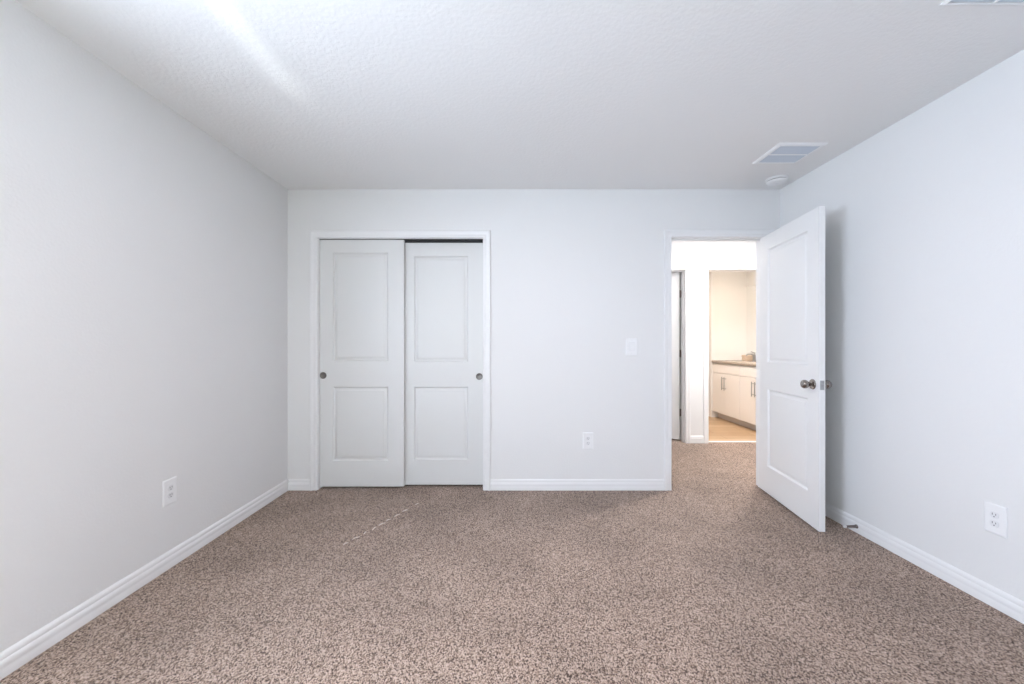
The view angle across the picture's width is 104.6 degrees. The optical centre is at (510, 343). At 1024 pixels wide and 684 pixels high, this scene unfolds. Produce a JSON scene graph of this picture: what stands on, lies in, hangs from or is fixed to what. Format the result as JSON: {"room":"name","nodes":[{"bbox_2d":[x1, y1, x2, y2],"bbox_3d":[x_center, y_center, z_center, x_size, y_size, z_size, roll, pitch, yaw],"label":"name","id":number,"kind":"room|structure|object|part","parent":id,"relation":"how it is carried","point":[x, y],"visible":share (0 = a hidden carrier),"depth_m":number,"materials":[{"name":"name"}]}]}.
{"room":"empty bedroom","nodes":[
{"label":"empty bedroom","id":0,"kind":"room"},
{"bbox_2d":[0,0,287,652],"bbox_3d":[-1.889,-0.034,1.715,0.150,2.440,4.570,0,0,0],"label":"wall","id":1,"kind":"structure","parent":0,"point":[144,260],"depth_m":1.81,"materials":[{"name":"white paint"}]},
{"bbox_2d":[0,479,288,679],"bbox_3d":[-1.807,1.141,1.395,0.014,0.089,3.631,0,0,0],"label":"baseboard","id":2,"kind":"structure","parent":1,"relation":"attached to","point":[12,658],"depth_m":1.80,"materials":[{"name":"white paint"}]},
{"bbox_2d":[162,476,176,506],"bbox_3d":[-1.810,0.784,2.101,0.009,0.134,0.084,0,0,0],"label":"wall outlet","id":3,"kind":"object","parent":1,"relation":"attached to","point":[169,487],"visible":1,"depth_m":2.09,"materials":[{"name":"white plastic"}]},
{"bbox_2d":[168,484,173,490],"bbox_3d":[-1.807,0.764,2.101,0.003,0.029,0.034,0,0,0],"label":"socket","id":4,"kind":"object","parent":3,"relation":"attached to","point":[170,486],"depth_m":2.10,"materials":[{"name":"grey plastic"}]},
{"bbox_2d":[0,416,1023,683],"bbox_3d":[1.100,1.245,3.850,6.200,0.122,8.900,0,0,0],"label":"floor","id":5,"kind":"structure","parent":0,"point":[710,578],"depth_m":1.82,"materials":[{"name":"carpet"}]},
{"bbox_2d":[713,363,745,426],"bbox_3d":[3.505,0.744,6.010,0.586,0.880,0.749,0,0,0],"label":"vanity cabinet","id":6,"kind":"object","parent":5,"relation":"on","point":[725,376],"visible":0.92,"depth_m":5.97,"materials":[{"name":"white wood"}]},
{"bbox_3d":[3.260,0.770,6.196,0.020,0.622,0.370,0,0,0],"label":"cabinet door","id":7,"kind":"part","parent":6,"relation":"part of","materials":[{"name":"white wood"}]},
{"bbox_3d":[3.260,0.383,6.010,0.020,0.137,0.742,0,0,0],"label":"drawer","id":8,"kind":"part","parent":6,"relation":"part of","materials":[{"name":"white wood"}]},
{"bbox_3d":[3.260,0.770,5.824,0.020,0.622,0.370,0,0,0],"label":"cabinet door","id":9,"kind":"part","parent":6,"relation":"part of","materials":[{"name":"white wood"}]},
{"bbox_2d":[709,441,755,441],"bbox_3d":[2.743,1.183,4.785,0.762,0.006,0.040,0,0,0],"label":"threshold","id":10,"kind":"object","parent":5,"relation":"on","point":[709,441],"visible":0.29,"depth_m":4.78,"materials":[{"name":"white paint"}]},
{"bbox_2d":[739,365,755,429],"bbox_3d":[3.505,0.744,5.260,0.586,0.880,0.749,0,0,0],"label":"vanity cabinet","id":11,"kind":"object","parent":5,"relation":"on","point":[747,378],"visible":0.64,"depth_m":5.44,"materials":[{"name":"white wood"}]},
{"bbox_2d":[712,354,755,366],"bbox_3d":[3.517,0.235,5.629,0.563,0.138,1.508,0,0,0],"label":"countertop","id":12,"kind":"structure","parent":11,"relation":"on","point":[733,362],"depth_m":5.90,"materials":[{"name":"stone"}]},
{"bbox_2d":[742,355,752,360],"bbox_3d":[3.709,0.220,6.200,0.132,0.088,0.106,0,0,0],"label":"storage box","id":13,"kind":"object","parent":12,"relation":"on","point":[744,357],"visible":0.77,"depth_m":6.15,"materials":[{"name":"beige"}]},
{"bbox_2d":[746,351,755,360],"bbox_3d":[3.651,0.188,6.020,0.154,0.152,0.056,0,0,0],"label":"faucet","id":14,"kind":"object","parent":12,"relation":"on","point":[753,355],"visible":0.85,"depth_m":6.01,"materials":[{"name":"silver metal"}]},
{"bbox_3d":[3.260,0.383,5.260,0.020,0.137,0.742,0,0,0],"label":"drawer","id":15,"kind":"part","parent":11,"relation":"part of","materials":[{"name":"white wood"}]},
{"bbox_2d":[14,0,1023,188],"bbox_3d":[1.100,-1.314,3.850,6.200,0.120,8.900,0,0,0],"label":"ceiling","id":16,"kind":"structure","parent":0,"point":[311,94],"depth_m":1.86,"materials":[{"name":"white paint"}]},
{"bbox_2d":[765,175,788,185],"bbox_3d":[2.022,-1.235,3.010,0.154,0.038,0.154,0,0,0],"label":"smoke detector","id":17,"kind":"object","parent":16,"relation":"attached to","point":[779,179],"visible":1,"depth_m":2.97,"materials":[{"name":"white plastic"}]},
{"bbox_2d":[752,143,827,163],"bbox_3d":[1.826,-1.248,2.606,0.305,0.011,0.280,0,0,0],"label":"ceiling vent","id":18,"kind":"object","parent":16,"relation":"in","point":[782,153],"visible":1,"depth_m":2.59,"materials":[{"name":"silver metal"}]},
{"bbox_2d":[939,0,1023,4],"bbox_3d":[1.766,-1.248,1.300,0.366,0.011,0.324,0,0,0],"label":"ceiling vent","id":19,"kind":"object","parent":16,"relation":"in","point":[945,2],"visible":1,"depth_m":1.45,"materials":[{"name":"silver metal"}]},
{"bbox_2d":[288,189,779,479],"bbox_3d":[0.184,-0.034,3.268,3.997,2.440,0.115,0,0,0],"label":"wall","id":20,"kind":"structure","parent":0,"point":[576,274],"depth_m":3.21,"materials":[{"name":"white paint"}]},
{"bbox_2d":[320,240,404,486],"bbox_3d":[-1.221,0.159,3.252,0.688,2.019,0.037,0,0,0],"label":"door","id":21,"kind":"structure","parent":20,"relation":"in","point":[362,282],"depth_m":3.24,"materials":[{"name":"white paint"}]},
{"bbox_3d":[-1.536,0.259,3.236,0.056,0.056,0.004,0,0,0],"label":"finger pull","id":22,"kind":"part","parent":21,"relation":"part of","materials":[{"name":"silver metal"}]},
{"bbox_2d":[310,230,490,490],"bbox_3d":[-0.897,0.134,3.259,1.462,2.104,0.134,0,0,0],"label":"door frame","id":23,"kind":"structure","parent":20,"relation":"attached to","point":[410,236],"depth_m":3.20,"materials":[{"name":"white paint"}]},
{"bbox_2d":[405,243,482,484],"bbox_3d":[-0.573,0.162,3.296,0.688,2.013,0.037,0,0,0],"label":"door","id":24,"kind":"structure","parent":20,"relation":"in","point":[444,281],"depth_m":3.28,"materials":[{"name":"white paint"}]},
{"bbox_3d":[-0.263,0.271,3.280,0.056,0.056,0.004,0,0,0],"label":"finger pull","id":25,"kind":"part","parent":24,"relation":"part of","materials":[{"name":"silver metal"}]},
{"bbox_2d":[288,479,664,490],"bbox_3d":[0.184,1.141,3.204,3.969,0.089,0.014,0,0,0],"label":"baseboard","id":26,"kind":"structure","parent":20,"relation":"attached to","point":[294,484],"depth_m":3.20,"materials":[{"name":"white paint"}]},
{"bbox_2d":[583,432,592,448],"bbox_3d":[0.625,0.786,3.207,0.084,0.134,0.009,0,0,0],"label":"wall outlet","id":27,"kind":"object","parent":20,"relation":"attached to","point":[587,436],"visible":1,"depth_m":3.21,"materials":[{"name":"white plastic"}]},
{"bbox_2d":[626,338,637,355],"bbox_3d":[0.979,0.023,3.203,0.096,0.144,0.017,0,0,0],"label":"light switch","id":28,"kind":"object","parent":20,"relation":"attached to","point":[631,343],"visible":1,"depth_m":3.20,"materials":[{"name":"white plastic"}]},
{"bbox_2d":[664,230,773,490],"bbox_3d":[1.683,0.131,3.268,0.883,2.110,0.152,0,0,0],"label":"door frame","id":29,"kind":"structure","parent":20,"relation":"attached to","point":[669,235],"depth_m":3.20,"materials":[{"name":"white paint"}]},
{"bbox_2d":[760,206,831,531],"bbox_3d":[1.988,0.157,2.834,0.173,2.026,0.776,0,0,8],"label":"door","id":30,"kind":"structure","parent":20,"relation":"in","point":[793,383],"depth_m":2.74,"materials":[{"name":"white paint"}]},
{"bbox_3d":[1.888,0.258,2.530,0.059,0.055,0.055,0,0,8],"label":"knob","id":31,"kind":"part","parent":30,"relation":"part of","materials":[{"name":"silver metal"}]},
{"bbox_3d":[2.001,0.258,2.514,0.059,0.055,0.055,0,0,8],"label":"knob","id":32,"kind":"part","parent":30,"relation":"part of","materials":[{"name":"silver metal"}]},
{"bbox_2d":[672,241,755,435],"bbox_3d":[2.500,-0.034,4.787,3.200,2.440,0.115,0,0,0],"label":"wall","id":33,"kind":"structure","parent":0,"point":[697,254],"depth_m":4.73,"materials":[{"name":"white paint"}]},
{"bbox_2d":[672,272,680,439],"bbox_3d":[1.788,0.146,5.085,0.767,2.048,0.173,0,0,42],"label":"door","id":34,"kind":"structure","parent":33,"relation":"in","point":[676,292],"depth_m":4.85,"materials":[{"name":"white paint"}]},
{"bbox_2d":[672,264,690,442],"bbox_3d":[1.699,0.120,4.778,0.886,2.132,0.134,0,0,0],"label":"door frame","id":35,"kind":"structure","parent":33,"relation":"attached to","point":[685,269],"depth_m":4.72,"materials":[{"name":"white paint"}]},
{"bbox_2d":[691,436,703,442],"bbox_3d":[2.500,1.141,4.723,3.200,0.089,0.014,0,0,0],"label":"baseboard","id":36,"kind":"structure","parent":33,"relation":"attached to","point":[694,439],"depth_m":4.72,"materials":[{"name":"white paint"}]},
{"bbox_2d":[703,264,755,442],"bbox_3d":[2.743,0.120,4.778,0.886,2.132,0.134,0,0,0],"label":"door frame","id":37,"kind":"structure","parent":33,"relation":"attached to","point":[707,268],"depth_m":4.72,"materials":[{"name":"white paint"}]},
{"bbox_2d":[672,272,755,439],"bbox_3d":[3.010,-0.034,6.473,1.820,2.440,3.255,0,0,0],"label":"wall","id":38,"kind":"structure","parent":0,"point":[750,276],"depth_m":6.15,"materials":[{"name":"white paint"}]},
{"bbox_2d":[746,285,755,353],"bbox_3d":[3.796,-0.382,5.638,0.007,1.065,1.475,0,0,0],"label":"wall mirror","id":39,"kind":"object","parent":38,"relation":"attached to","point":[751,290],"visible":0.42,"depth_m":6.24,"materials":[{"name":"clear glass"}]},
{"bbox_2d":[709,272,745,416],"bbox_3d":[3.518,-0.034,6.440,0.565,2.440,0.110,0,0,0],"label":"wall partition","id":40,"kind":"structure","parent":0,"point":[727,290],"depth_m":6.38,"materials":[{"name":"white paint"}]},
{"bbox_2d":[780,49,1023,600],"bbox_3d":[2.240,-0.034,1.393,0.115,2.440,3.866,0,0,0],"label":"wall","id":41,"kind":"structure","parent":0,"point":[924,216],"depth_m":2.06,"materials":[{"name":"white paint"}]},
{"bbox_2d":[843,524,857,528],"bbox_3d":[2.127,1.146,2.482,0.082,0.024,0.024,0,0,0],"label":"door stop","id":42,"kind":"object","parent":41,"relation":"attached to","point":[855,525],"visible":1,"depth_m":2.48,"materials":[{"name":"grey metal"}]},
{"bbox_2d":[825,502,1023,623],"bbox_3d":[2.176,1.141,1.395,0.014,0.089,3.631,0,0,0],"label":"baseboard","id":43,"kind":"structure","parent":41,"relation":"attached to","point":[996,598],"depth_m":2.02,"materials":[{"name":"white paint"}]},
{"bbox_2d":[984,501,1007,538],"bbox_3d":[2.179,0.790,1.781,0.009,0.134,0.084,0,0,0],"label":"wall outlet","id":44,"kind":"object","parent":41,"relation":"attached to","point":[995,516],"visible":1,"depth_m":1.77,"materials":[{"name":"white plastic"}]},
{"bbox_2d":[990,511,998,518],"bbox_3d":[2.176,0.770,1.781,0.003,0.029,0.034,0,0,0],"label":"socket","id":45,"kind":"object","parent":44,"relation":"attached to","point":[993,514],"depth_m":1.78,"materials":[{"name":"grey plastic"}]},
{"bbox_2d":[990,520,998,527],"bbox_3d":[2.176,0.809,1.781,0.003,0.029,0.034,0,0,0],"label":"socket","id":46,"kind":"object","parent":44,"relation":"attached to","point":[993,523],"depth_m":1.78,"materials":[{"name":"grey plastic"}]}
]}

